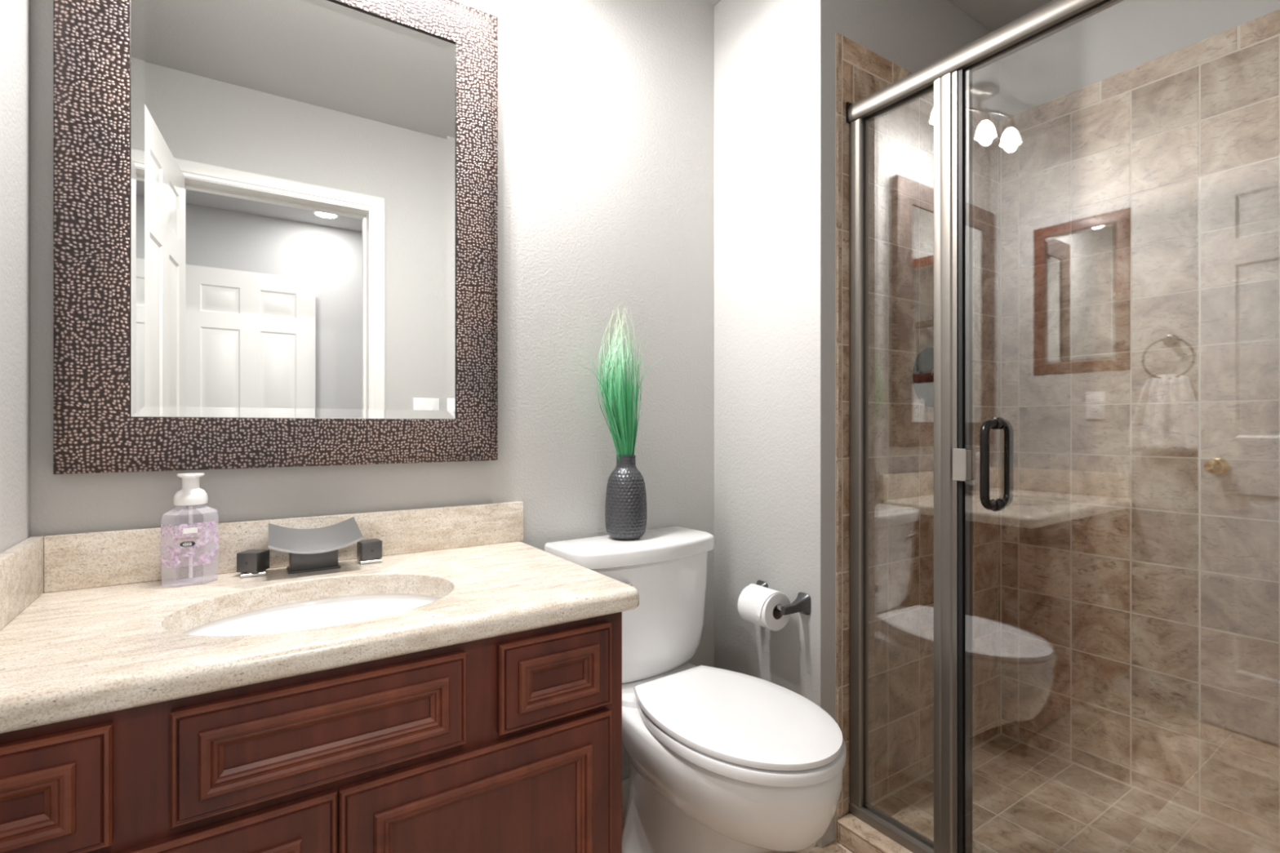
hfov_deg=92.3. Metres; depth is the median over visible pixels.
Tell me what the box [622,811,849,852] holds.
floor tile
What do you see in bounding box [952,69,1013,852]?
shower door
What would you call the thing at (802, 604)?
toilet paper holder
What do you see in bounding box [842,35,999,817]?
tile
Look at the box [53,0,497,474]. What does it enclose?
wall mirror
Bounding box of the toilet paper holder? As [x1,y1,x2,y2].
[739,580,810,615]
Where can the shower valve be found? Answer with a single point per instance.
(923, 368)
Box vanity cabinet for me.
[0,612,622,852]
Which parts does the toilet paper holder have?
post, post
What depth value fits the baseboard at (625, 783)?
1.75 m
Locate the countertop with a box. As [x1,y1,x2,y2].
[0,501,639,733]
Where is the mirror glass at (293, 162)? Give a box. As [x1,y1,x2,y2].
[131,0,455,418]
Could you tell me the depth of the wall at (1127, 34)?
1.81 m
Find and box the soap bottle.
[160,472,218,586]
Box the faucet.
[236,516,382,577]
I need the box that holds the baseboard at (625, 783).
[622,777,629,812]
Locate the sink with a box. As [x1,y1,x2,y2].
[181,593,440,635]
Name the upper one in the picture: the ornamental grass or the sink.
the ornamental grass
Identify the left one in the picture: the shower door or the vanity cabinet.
the vanity cabinet
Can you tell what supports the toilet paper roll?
on the toilet paper holder
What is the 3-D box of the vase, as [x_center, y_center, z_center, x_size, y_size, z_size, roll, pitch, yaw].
[-0.037,0.188,1.652,0.113,0.222,0.113,0,0,6]
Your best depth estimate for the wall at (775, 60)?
1.75 m
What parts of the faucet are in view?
handle, handle, spout, handle, handle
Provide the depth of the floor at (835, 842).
1.61 m
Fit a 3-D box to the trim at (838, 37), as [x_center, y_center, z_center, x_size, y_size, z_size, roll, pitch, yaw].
[0.529,0.025,1.635,0.020,2.142,0.008,0,0,-34]
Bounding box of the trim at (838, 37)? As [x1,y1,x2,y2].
[835,32,841,839]
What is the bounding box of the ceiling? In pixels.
[703,0,1052,31]
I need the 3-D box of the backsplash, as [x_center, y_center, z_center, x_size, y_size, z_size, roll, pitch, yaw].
[-0.679,0.243,1.337,0.899,0.100,0.020,0,0,-34]
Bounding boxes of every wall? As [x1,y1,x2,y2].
[0,0,30,553]
[30,0,714,780]
[714,0,999,848]
[1000,0,1279,845]
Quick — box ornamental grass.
[564,307,662,462]
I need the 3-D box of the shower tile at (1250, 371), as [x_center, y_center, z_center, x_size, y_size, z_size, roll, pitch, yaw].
[1.512,0.000,1.680,0.006,2.092,1.000,0,0,-34]
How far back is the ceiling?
1.97 m
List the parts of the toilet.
tank lid, tank, bowl, seat lid, seat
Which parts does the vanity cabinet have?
moulding, drawer, door, moulding, drawer, moulding, door, moulding, drawer, moulding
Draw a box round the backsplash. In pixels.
[44,501,523,592]
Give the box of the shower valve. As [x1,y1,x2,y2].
[912,347,933,407]
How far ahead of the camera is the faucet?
1.24 m
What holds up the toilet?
on the floor tile at (833, 847)
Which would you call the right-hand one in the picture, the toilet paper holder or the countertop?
the toilet paper holder
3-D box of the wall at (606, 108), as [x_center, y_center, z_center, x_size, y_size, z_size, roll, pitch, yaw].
[-0.482,-0.095,1.540,1.695,2.490,0.100,0,0,-34]
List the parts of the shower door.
latch plate, handle, handle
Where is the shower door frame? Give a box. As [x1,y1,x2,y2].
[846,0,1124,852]
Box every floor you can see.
[834,840,853,852]
[837,735,1279,852]
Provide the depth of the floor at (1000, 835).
1.65 m
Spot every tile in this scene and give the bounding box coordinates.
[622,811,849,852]
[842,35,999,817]
[1001,8,1279,843]
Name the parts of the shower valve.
lever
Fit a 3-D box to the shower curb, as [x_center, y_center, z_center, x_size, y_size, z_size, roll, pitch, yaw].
[0.849,1.098,1.236,0.104,0.104,1.011,0,0,-34]
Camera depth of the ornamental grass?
1.62 m
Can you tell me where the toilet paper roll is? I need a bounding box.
[737,583,790,631]
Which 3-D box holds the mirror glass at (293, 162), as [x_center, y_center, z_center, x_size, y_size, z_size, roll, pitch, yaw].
[-0.697,-0.467,1.311,0.613,0.910,0.016,0,0,-34]
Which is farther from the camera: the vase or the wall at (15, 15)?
the vase
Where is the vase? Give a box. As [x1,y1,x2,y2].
[604,454,647,540]
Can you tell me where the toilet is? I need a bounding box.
[544,526,846,852]

